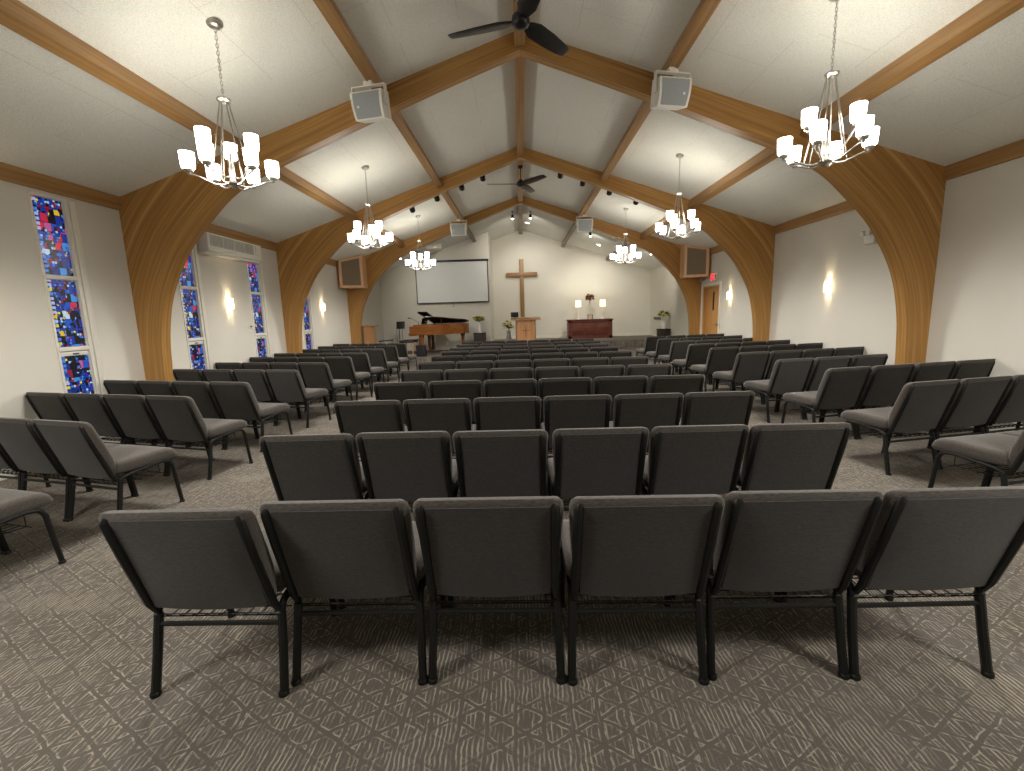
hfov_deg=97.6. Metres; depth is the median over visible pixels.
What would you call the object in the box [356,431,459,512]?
chair
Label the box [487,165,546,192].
ceiling fan
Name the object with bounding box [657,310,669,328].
flower vase
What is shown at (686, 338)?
chair
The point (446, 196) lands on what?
beam
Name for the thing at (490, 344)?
chair
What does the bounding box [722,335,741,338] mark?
chair
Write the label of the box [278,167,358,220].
beam
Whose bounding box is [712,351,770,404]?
chair
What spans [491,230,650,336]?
wall
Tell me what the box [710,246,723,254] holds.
trim
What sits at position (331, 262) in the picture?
trim
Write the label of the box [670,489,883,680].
chair
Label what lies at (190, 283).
window
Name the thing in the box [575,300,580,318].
table lamp
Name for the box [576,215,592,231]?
speaker
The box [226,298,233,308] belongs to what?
wall sconce
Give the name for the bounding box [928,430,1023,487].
chair
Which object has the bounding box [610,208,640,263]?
chandelier
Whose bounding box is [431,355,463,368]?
chair
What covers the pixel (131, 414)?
chair
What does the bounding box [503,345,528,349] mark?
chair
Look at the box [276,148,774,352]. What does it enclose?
arch
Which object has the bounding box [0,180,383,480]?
wall
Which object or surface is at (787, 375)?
chair
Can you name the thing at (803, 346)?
chair
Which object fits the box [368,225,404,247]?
beam
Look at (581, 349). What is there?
chair
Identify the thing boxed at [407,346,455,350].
baseboard
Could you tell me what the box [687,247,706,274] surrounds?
grille
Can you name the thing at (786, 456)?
chair
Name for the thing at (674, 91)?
speaker grille
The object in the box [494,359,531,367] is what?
chair
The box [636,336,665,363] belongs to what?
chair
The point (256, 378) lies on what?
chair
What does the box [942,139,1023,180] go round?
trim
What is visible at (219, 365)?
chair
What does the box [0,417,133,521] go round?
chair
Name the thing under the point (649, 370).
chair
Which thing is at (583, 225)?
speaker grille
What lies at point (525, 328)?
pulpit
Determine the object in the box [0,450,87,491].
chair
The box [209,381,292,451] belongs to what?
chair
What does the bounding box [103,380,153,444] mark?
chair
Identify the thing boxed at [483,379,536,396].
chair
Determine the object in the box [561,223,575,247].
beam
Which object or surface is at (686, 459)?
chair
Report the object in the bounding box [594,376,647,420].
chair
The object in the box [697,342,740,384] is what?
chair
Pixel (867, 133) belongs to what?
chandelier
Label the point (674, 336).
chair
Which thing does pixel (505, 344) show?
chair
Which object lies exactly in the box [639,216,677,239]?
beam
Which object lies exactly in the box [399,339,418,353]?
piano bench
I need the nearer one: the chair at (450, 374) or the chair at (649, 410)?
the chair at (649, 410)
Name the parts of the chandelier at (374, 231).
lamp shade, lamp shade, lamp shade, lamp shade, lamp shade, lamp shade, lamp shade, lamp shade, lamp shade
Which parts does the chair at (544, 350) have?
backrest, panel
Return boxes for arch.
[119,32,945,406]
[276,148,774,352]
[347,196,701,343]
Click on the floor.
(76, 635)
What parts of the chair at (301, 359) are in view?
panel, backrest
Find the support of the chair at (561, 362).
on the floor
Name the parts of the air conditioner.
vent panel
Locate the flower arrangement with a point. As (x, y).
(590, 296)
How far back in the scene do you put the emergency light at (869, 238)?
6.38 m
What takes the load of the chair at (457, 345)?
on the floor
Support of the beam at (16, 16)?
attached to the ceiling
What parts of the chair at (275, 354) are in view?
panel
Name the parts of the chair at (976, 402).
leg, frame, backrest, panel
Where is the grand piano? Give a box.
[409,312,468,351]
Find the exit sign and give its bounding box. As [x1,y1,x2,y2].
[710,272,718,280]
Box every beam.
[0,0,244,159]
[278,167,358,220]
[313,0,389,100]
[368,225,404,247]
[391,111,442,188]
[413,250,424,259]
[441,191,464,222]
[467,227,475,242]
[513,0,524,47]
[515,57,524,155]
[517,160,522,201]
[518,204,522,233]
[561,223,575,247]
[577,186,600,218]
[600,101,651,182]
[606,243,631,260]
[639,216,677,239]
[658,0,720,76]
[687,148,778,209]
[800,0,1023,138]
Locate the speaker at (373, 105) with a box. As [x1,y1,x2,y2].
[350,80,391,122]
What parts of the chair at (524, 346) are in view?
panel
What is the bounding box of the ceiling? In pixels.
[0,0,1023,269]
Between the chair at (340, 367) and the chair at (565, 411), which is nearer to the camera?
the chair at (565, 411)
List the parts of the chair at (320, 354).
panel, backrest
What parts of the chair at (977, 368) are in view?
backrest, frame, panel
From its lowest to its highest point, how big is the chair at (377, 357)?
0.783 m
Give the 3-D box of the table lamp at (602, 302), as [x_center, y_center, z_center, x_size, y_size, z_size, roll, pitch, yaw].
[3.398,-2.858,16.796,0.224,0.700,0.224,-1,9,1]
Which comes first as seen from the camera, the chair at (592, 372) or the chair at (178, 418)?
the chair at (178, 418)
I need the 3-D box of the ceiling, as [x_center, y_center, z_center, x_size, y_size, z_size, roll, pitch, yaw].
[0.139,-3.575,6.849,10.260,1.908,21.250,-1,9,1]
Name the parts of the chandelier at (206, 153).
lamp shade, lamp shade, lamp shade, arm, lamp shade, rod, arm, chain, arm, rod, rod, lamp shade, rod, arm, rod, arm, lamp shade, lamp shade, lamp shade, arm, lamp shade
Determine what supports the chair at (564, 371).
on the floor
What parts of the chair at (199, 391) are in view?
panel, backrest, frame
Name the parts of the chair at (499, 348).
panel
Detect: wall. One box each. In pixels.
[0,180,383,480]
[379,232,494,347]
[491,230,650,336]
[650,156,1023,432]
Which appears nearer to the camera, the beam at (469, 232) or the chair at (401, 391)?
the chair at (401, 391)
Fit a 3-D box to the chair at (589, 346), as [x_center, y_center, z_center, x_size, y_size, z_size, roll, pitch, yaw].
[1.696,-0.495,9.280,0.540,0.783,0.588,-2,9,1]
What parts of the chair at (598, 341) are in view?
panel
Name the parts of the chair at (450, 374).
backrest, frame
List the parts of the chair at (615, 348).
backrest, panel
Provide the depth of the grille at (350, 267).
12.16 m
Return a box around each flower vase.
[473,316,484,332]
[502,320,513,340]
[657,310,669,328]
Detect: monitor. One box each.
[416,345,426,356]
[511,312,517,317]
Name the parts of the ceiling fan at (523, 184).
fan blade, fan blade, fan blade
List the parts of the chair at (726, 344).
backrest, panel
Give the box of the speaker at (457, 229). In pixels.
[450,219,466,235]
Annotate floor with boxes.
[0,359,1023,770]
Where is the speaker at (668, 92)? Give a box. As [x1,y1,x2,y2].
[650,67,691,109]
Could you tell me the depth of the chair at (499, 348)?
8.99 m
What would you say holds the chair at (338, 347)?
on the floor
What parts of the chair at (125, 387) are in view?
panel, frame, backrest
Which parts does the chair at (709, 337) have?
backrest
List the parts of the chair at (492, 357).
backrest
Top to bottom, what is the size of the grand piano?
1.348 m
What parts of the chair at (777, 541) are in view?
seat, leg, seat frame, leg, frame, panel, backrest, leg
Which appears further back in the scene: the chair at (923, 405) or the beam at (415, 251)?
the beam at (415, 251)
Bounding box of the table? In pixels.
[566,318,612,338]
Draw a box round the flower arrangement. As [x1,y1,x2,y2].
[585,294,593,315]
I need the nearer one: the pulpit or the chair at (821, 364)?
the chair at (821, 364)
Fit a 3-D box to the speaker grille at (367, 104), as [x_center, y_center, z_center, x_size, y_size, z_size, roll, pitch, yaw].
[-1.538,-2.986,4.773,0.311,0.236,0.066,0,9,13]
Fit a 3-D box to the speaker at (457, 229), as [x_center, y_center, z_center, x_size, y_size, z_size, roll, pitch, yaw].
[-1.388,-4.122,11.727,0.438,0.417,0.284,-1,9,3]
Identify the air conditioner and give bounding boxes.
[197,232,261,263]
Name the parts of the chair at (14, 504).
leg, seat frame, seat, leg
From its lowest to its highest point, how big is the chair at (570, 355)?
0.783 m
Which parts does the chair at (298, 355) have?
panel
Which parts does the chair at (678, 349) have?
seat, backrest, frame, panel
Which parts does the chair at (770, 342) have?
panel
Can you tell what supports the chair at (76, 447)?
on the floor
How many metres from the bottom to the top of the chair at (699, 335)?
0.783 m
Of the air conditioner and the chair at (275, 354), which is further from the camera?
the chair at (275, 354)
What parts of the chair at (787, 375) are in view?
seat frame, seat, leg, leg, backrest, frame, panel, leg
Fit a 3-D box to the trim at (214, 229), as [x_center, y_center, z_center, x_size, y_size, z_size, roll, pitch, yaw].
[-4.783,-2.524,7.352,0.045,0.157,3.440,-1,9,1]
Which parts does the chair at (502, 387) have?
panel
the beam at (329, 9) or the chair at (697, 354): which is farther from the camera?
the chair at (697, 354)
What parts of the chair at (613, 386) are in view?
backrest, frame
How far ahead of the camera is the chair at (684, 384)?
4.29 m
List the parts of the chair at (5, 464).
panel, frame, leg, leg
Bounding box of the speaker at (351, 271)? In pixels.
[337,255,367,288]
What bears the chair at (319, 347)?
on the floor
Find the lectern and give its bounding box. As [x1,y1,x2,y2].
[362,324,378,343]
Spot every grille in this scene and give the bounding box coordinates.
[341,258,360,284]
[352,90,381,119]
[416,346,423,355]
[451,224,464,234]
[578,220,591,230]
[660,77,689,105]
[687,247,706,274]
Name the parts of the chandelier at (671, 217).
lamp shade, lamp shade, lamp shade, lamp shade, lamp shade, lamp shade, lamp shade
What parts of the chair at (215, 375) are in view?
panel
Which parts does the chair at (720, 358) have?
seat, frame, backrest, panel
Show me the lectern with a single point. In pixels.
(369, 332)
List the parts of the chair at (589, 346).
backrest, panel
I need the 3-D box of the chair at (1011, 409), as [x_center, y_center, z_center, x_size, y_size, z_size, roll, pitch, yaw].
[4.354,0.247,4.067,0.540,0.783,0.588,-3,9,-11]
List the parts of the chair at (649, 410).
backrest, frame, panel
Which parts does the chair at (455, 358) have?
backrest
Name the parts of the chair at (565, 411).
leg, backrest, panel, frame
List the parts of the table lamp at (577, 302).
lamp shade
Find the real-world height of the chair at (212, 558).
0.783 m
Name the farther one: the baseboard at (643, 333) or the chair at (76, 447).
the baseboard at (643, 333)
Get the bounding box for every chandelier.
[178,16,278,190]
[347,165,392,249]
[405,215,435,269]
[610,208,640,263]
[655,153,700,238]
[777,0,879,168]
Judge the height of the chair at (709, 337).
0.783 m
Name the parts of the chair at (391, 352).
panel, backrest, frame, seat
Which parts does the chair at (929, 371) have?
backrest, frame, panel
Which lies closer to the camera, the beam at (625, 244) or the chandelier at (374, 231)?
the chandelier at (374, 231)
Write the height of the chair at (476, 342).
0.783 m
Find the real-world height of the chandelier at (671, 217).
1.282 m
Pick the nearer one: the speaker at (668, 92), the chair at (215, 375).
the speaker at (668, 92)
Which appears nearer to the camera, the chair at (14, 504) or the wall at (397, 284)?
the chair at (14, 504)
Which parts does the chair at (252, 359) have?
panel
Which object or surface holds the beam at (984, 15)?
attached to the ceiling
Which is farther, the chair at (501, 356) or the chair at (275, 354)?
the chair at (275, 354)
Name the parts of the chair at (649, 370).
backrest, frame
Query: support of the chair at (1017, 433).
on the floor
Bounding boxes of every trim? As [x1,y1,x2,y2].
[0,162,121,209]
[205,224,277,250]
[326,259,337,266]
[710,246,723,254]
[773,201,854,234]
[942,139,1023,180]
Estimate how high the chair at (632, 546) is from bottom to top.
0.783 m
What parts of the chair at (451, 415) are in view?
backrest, panel, frame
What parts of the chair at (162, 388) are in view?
panel, frame, backrest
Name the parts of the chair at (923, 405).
seat, leg, seat frame, backrest, frame, panel, leg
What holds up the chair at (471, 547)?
on the floor
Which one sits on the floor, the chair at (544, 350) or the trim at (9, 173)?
the chair at (544, 350)
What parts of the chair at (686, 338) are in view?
backrest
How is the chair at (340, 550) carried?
on the floor
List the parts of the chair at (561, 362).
panel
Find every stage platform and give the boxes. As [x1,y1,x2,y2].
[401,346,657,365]
[494,335,651,346]
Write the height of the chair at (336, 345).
0.783 m
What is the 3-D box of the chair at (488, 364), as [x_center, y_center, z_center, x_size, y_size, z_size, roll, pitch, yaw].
[-0.499,0.004,6.520,0.540,0.783,0.588,-1,9,1]
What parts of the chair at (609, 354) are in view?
backrest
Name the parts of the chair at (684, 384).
backrest, panel, frame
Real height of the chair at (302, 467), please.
0.783 m
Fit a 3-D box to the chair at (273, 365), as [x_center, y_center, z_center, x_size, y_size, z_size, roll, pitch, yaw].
[-3.399,-0.005,7.127,0.540,0.783,0.588,1,9,16]
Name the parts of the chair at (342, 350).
panel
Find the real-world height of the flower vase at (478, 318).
0.582 m
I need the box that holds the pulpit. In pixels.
[510,317,540,342]
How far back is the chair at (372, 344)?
11.29 m
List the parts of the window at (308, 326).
pane, pane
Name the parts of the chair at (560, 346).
backrest, panel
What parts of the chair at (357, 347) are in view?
panel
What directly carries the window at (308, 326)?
in the wall at (29, 362)
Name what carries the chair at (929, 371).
on the floor
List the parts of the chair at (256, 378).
panel, backrest, frame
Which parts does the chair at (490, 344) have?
backrest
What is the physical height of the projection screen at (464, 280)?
1.596 m
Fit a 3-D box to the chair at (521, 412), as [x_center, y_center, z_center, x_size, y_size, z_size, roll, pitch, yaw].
[-0.020,0.431,3.721,0.540,0.783,0.588,-1,9,2]
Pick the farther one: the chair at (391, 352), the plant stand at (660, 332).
the plant stand at (660, 332)
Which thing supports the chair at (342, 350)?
on the floor
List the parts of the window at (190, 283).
pane, pane, pane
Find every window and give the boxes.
[27,190,107,393]
[178,243,212,369]
[246,262,271,356]
[303,292,315,348]
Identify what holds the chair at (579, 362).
on the floor
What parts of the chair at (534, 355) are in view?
backrest, panel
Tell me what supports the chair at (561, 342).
on the floor
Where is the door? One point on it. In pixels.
(711, 292)
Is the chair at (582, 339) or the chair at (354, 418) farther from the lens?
the chair at (582, 339)
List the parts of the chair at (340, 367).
backrest, panel, frame, leg, seat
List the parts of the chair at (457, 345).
backrest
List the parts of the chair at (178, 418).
leg, panel, backrest, frame, seat frame, leg, seat, leg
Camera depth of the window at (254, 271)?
8.44 m
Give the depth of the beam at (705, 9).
4.16 m
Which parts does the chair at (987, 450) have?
leg, seat frame, seat, leg, leg, frame, backrest, panel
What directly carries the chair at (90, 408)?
on the floor
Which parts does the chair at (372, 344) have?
backrest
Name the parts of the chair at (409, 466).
panel, seat, seat frame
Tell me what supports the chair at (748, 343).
on the floor
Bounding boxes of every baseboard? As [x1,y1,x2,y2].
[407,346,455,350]
[495,332,649,338]
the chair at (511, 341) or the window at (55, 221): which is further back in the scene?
the chair at (511, 341)
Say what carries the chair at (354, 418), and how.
on the floor
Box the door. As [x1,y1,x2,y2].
[700,281,721,334]
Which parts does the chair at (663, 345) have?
seat, backrest, panel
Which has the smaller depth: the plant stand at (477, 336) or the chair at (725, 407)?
the chair at (725, 407)
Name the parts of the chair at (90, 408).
backrest, panel, frame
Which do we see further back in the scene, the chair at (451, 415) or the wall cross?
the wall cross
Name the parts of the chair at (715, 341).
backrest, panel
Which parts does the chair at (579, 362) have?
backrest, panel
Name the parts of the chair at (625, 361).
backrest, panel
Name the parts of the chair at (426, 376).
panel, frame, backrest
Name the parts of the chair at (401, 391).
frame, backrest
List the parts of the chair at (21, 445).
backrest, leg, panel, frame, leg, leg, seat, leg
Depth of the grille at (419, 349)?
13.49 m
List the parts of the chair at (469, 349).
backrest, panel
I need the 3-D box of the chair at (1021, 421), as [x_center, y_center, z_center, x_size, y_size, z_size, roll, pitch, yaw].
[4.880,0.216,4.167,0.540,0.783,0.588,-3,9,-11]
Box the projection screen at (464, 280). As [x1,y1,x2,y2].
[415,259,488,306]
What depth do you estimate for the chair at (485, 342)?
10.86 m
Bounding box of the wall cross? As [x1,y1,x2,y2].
[506,259,536,316]
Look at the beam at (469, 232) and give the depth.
14.18 m
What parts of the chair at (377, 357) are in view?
backrest, panel, frame, seat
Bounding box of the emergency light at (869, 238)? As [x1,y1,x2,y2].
[860,230,876,244]
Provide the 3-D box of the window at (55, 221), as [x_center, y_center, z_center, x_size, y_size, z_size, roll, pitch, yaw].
[-4.842,-0.892,4.887,0.140,2.235,0.470,-1,9,1]
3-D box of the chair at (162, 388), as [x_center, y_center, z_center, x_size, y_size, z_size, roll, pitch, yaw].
[-3.947,0.290,5.355,0.540,0.783,0.588,1,9,15]
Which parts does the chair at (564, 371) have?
backrest, panel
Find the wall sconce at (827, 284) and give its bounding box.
[824,281,831,291]
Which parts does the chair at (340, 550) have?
leg, backrest, panel, frame, leg, seat frame, seat, leg, leg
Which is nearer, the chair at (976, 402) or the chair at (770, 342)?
the chair at (976, 402)
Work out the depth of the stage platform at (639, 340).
15.13 m
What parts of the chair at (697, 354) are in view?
seat, backrest, panel, frame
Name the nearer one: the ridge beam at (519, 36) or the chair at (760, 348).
the ridge beam at (519, 36)
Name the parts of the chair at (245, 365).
panel, backrest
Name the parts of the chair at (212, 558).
leg, backrest, panel, frame, seat frame, leg, seat, leg, leg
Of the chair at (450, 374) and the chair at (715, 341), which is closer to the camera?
the chair at (450, 374)
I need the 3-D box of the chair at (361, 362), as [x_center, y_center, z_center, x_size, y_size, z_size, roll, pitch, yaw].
[-2.858,-0.268,8.693,0.540,0.783,0.588,1,9,16]
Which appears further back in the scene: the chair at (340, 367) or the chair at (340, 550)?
the chair at (340, 367)
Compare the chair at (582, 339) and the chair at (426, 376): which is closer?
the chair at (426, 376)
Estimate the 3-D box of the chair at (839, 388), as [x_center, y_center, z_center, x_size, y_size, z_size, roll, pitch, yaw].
[3.326,0.165,4.782,0.540,0.783,0.588,-3,9,-11]
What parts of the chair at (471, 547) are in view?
leg, leg, panel, frame, backrest, seat frame, leg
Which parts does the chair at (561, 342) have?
backrest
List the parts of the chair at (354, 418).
panel, frame, backrest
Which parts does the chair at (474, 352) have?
backrest, panel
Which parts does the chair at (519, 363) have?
panel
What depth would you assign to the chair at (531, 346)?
8.97 m
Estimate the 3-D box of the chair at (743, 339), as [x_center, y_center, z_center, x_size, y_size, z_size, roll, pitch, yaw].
[4.988,-0.648,9.631,0.540,0.783,0.588,-3,9,-11]
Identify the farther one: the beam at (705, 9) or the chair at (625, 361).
the chair at (625, 361)
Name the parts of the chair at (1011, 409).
frame, backrest, panel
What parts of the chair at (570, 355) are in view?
backrest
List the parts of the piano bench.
bench seat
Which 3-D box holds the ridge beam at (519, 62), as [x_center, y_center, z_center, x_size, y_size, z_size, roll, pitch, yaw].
[0.124,-4.260,6.979,0.124,0.175,3.440,-1,9,1]
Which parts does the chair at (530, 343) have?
backrest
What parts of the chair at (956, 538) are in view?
leg, leg, leg, seat frame, frame, backrest, panel, leg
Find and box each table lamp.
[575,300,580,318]
[600,300,605,318]
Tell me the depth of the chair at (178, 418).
4.05 m
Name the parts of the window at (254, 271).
pane, pane, pane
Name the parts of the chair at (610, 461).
leg, seat frame, seat, panel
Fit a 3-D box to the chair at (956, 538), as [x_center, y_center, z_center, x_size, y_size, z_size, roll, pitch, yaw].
[1.537,0.685,1.816,0.540,0.783,0.588,-2,9,1]
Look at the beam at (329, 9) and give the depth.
4.08 m
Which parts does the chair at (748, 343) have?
backrest, panel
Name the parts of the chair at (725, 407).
panel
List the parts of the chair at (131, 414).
backrest, panel, frame, leg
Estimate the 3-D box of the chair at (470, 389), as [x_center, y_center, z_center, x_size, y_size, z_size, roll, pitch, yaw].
[-0.539,0.297,4.668,0.540,0.783,0.588,-1,9,1]
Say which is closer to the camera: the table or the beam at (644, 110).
the beam at (644, 110)
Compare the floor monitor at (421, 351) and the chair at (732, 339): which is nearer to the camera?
the chair at (732, 339)
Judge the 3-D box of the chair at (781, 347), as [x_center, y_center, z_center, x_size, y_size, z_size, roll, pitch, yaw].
[4.429,-0.330,7.716,0.540,0.783,0.588,-3,9,-10]
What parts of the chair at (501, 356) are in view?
panel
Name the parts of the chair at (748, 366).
seat, seat frame, backrest, panel, frame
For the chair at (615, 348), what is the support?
on the floor
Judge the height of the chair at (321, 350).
0.783 m
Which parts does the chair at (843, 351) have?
panel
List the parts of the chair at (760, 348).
backrest, panel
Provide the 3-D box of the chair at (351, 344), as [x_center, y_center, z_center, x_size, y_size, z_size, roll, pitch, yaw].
[-3.818,-0.723,11.763,0.540,0.783,0.588,1,9,16]
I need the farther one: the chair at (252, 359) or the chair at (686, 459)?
the chair at (252, 359)
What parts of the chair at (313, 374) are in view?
backrest, panel, frame, seat frame, seat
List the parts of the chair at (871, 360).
backrest, frame, panel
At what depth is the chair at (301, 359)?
7.72 m
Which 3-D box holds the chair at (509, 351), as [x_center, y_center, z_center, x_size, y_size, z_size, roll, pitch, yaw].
[0.065,-0.304,8.374,0.540,0.783,0.588,-1,9,2]
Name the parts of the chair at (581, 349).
backrest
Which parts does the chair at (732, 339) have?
panel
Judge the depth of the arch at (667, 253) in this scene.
12.45 m
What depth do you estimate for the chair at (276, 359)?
7.85 m
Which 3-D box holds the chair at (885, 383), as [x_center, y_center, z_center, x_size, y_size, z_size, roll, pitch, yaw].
[3.849,0.134,4.881,0.540,0.783,0.588,-3,9,-11]
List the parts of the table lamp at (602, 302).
lamp shade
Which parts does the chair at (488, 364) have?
panel, backrest, frame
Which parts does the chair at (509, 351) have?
panel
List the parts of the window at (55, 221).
pane, pane, pane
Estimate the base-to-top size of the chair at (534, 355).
0.783 m
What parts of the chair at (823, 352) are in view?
backrest, frame, panel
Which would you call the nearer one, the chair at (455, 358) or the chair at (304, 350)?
the chair at (455, 358)
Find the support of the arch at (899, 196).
on the floor
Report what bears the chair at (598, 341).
on the floor
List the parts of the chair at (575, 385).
backrest, panel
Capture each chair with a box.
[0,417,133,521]
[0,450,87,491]
[0,488,66,564]
[25,392,131,443]
[32,419,184,521]
[62,393,136,472]
[98,508,337,698]
[102,394,207,475]
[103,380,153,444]
[136,380,187,446]
[144,395,252,479]
[172,381,256,449]
[173,369,204,380]
[202,369,235,381]
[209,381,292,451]
[215,362,242,369]
[232,369,299,425]
[241,362,273,398]
[249,357,273,362]
[259,433,368,500]
[259,499,447,686]
[265,370,331,427]
[269,362,325,411]
[273,357,298,362]
[274,353,296,356]
[296,353,319,357]
[298,357,346,400]
[298,362,352,413]
[303,349,319,352]
[318,346,336,349]
[319,353,361,391]
[320,349,340,352]
[324,357,372,400]
[333,344,350,346]
[333,400,407,461]
[337,346,370,375]
[341,349,378,384]
[343,353,384,393]
[351,344,368,345]
[356,346,389,377]
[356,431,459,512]
[362,349,399,384]
[369,343,398,369]
[373,382,427,425]
[376,345,408,378]
[387,343,417,373]
[400,370,443,424]
[403,398,476,458]
[413,496,565,684]
[418,361,454,380]
[428,380,481,423]
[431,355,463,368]
[441,351,469,360]
[444,368,487,396]
[450,347,474,354]
[452,429,547,497]
[456,344,479,349]
[456,360,493,379]
[461,341,482,345]
[464,354,496,367]
[470,350,498,359]
[473,396,540,430]
[476,346,501,354]
[480,343,503,349]
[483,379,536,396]
[484,341,504,343]
[489,367,532,379]
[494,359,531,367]
[498,354,530,359]
[500,349,528,353]
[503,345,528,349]
[504,343,527,345]
[506,340,526,342]
[528,340,548,345]
[529,342,551,353]
[529,345,554,354]
[530,348,558,359]
[532,352,563,377]
[533,358,569,378]
[535,366,578,396]
[538,377,591,427]
[541,394,611,490]
[548,427,648,510]
[550,339,570,344]
[553,341,575,347]
[556,344,581,352]
[560,347,588,357]
[560,494,724,685]
[565,352,597,365]
[571,357,608,376]
[572,338,593,343]
[577,340,600,346]
[580,365,624,394]
[583,343,608,349]
[589,346,618,356]
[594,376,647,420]
[599,351,631,364]
[609,393,683,454]
[610,356,648,375]
[627,364,671,393]
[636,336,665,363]
[641,424,748,497]
[646,338,678,371]
[647,374,704,452]
[658,340,694,374]
[664,335,685,363]
[667,337,700,371]
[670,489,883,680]
[672,343,714,384]
[679,391,754,425]
[680,339,718,374]
[686,334,705,337]
[687,336,721,368]
[690,347,738,391]
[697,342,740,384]
[706,333,723,336]
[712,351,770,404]
[717,345,767,390]
[719,338,741,342]
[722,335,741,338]
[735,422,850,490]
[737,341,765,382]
[742,338,752,341]
[743,350,802,403]
[743,358,814,422]
[766,340,789,345]
[767,344,795,351]
[773,348,834,394]
[777,356,851,419]
[781,366,871,439]
[781,486,1023,680]
[796,343,822,349]
[811,354,887,410]
[822,363,915,438]
[833,346,863,355]
[841,379,961,474]
[885,361,956,434]
[888,376,1013,468]
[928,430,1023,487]
[941,359,994,430]
[973,374,1023,434]
[976,421,1023,434]
[986,430,1022,486]
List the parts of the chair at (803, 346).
panel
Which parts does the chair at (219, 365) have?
panel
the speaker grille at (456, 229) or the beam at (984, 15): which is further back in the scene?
the speaker grille at (456, 229)
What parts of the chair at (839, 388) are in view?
leg, seat, leg, seat frame, leg, frame, backrest, panel, leg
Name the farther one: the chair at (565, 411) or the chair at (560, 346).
the chair at (560, 346)
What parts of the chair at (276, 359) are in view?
panel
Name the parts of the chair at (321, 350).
panel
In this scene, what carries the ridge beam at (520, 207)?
attached to the ceiling
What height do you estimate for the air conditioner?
0.310 m
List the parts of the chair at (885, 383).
leg, backrest, frame, panel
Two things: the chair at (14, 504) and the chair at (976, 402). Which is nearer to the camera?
the chair at (14, 504)
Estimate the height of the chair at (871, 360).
0.783 m
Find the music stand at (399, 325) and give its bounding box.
[396,321,404,342]
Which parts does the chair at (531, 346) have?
backrest, panel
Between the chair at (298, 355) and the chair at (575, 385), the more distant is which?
the chair at (298, 355)
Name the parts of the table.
panel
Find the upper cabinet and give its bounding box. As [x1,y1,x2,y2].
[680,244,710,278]
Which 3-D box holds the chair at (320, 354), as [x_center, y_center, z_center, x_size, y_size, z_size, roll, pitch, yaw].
[-3.366,-0.276,8.836,0.540,0.783,0.588,1,9,16]
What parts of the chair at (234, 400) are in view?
leg, panel, backrest, frame, leg, leg, seat, seat frame, leg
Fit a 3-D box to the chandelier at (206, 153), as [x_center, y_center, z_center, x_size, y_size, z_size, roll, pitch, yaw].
[-2.376,-2.299,3.704,0.637,1.282,0.720,-1,9,2]
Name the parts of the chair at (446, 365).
backrest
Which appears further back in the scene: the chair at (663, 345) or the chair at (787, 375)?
the chair at (663, 345)
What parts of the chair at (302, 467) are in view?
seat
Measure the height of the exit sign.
0.200 m
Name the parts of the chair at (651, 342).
seat, backrest, panel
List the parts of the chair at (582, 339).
backrest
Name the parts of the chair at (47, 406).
backrest, panel, frame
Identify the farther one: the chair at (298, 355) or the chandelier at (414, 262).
the chandelier at (414, 262)
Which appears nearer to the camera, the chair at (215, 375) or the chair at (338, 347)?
the chair at (215, 375)
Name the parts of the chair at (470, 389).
backrest, frame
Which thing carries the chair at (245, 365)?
on the floor
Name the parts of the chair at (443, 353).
backrest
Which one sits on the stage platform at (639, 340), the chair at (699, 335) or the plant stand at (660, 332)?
the plant stand at (660, 332)
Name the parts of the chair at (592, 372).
backrest, frame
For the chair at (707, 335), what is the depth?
11.12 m
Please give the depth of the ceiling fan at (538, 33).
4.17 m
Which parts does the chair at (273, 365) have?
panel, backrest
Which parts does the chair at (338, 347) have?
panel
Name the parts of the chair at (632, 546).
leg, seat, leg, seat frame, backrest, panel, frame, leg, leg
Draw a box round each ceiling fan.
[448,0,568,55]
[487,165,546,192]
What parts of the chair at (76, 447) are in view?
leg, panel, backrest, frame, leg, seat frame, leg, seat, leg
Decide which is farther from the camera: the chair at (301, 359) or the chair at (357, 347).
the chair at (357, 347)
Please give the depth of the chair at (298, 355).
8.65 m
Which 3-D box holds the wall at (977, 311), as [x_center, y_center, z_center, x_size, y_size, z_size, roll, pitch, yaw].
[5.261,-1.373,7.146,0.150,2.972,21.150,-1,9,1]
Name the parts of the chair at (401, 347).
panel, backrest, seat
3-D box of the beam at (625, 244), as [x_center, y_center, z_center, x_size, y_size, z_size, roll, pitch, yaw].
[3.623,-4.495,14.847,0.156,0.189,4.830,-1,9,1]
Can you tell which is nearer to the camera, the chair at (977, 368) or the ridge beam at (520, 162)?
the chair at (977, 368)
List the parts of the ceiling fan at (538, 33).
fan blade, fan blade, fan blade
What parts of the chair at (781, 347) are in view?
panel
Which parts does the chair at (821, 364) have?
leg, leg, backrest, frame, panel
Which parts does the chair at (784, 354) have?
backrest, frame, panel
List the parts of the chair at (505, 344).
panel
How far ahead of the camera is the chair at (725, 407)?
3.38 m
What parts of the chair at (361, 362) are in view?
panel, backrest, frame, seat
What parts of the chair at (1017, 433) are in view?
leg, seat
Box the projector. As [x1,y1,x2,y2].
[425,242,442,250]
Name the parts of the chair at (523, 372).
panel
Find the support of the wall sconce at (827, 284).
attached to the wall at (977, 311)
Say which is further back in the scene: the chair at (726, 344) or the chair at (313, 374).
the chair at (726, 344)
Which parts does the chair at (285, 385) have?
panel, backrest, frame, seat frame, leg, seat, leg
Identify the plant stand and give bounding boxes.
[473,332,485,343]
[656,328,670,336]
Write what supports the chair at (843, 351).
on the floor
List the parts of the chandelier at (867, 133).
lamp shade, lamp shade, arm, arm, lamp shade, rod, arm, rod, lamp shade, arm, rod, rod, chain, lamp shade, rod, rod, arm, arm, arm, lamp shade, lamp shade, lamp shade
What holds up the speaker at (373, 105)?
hanging from the beam at (329, 9)

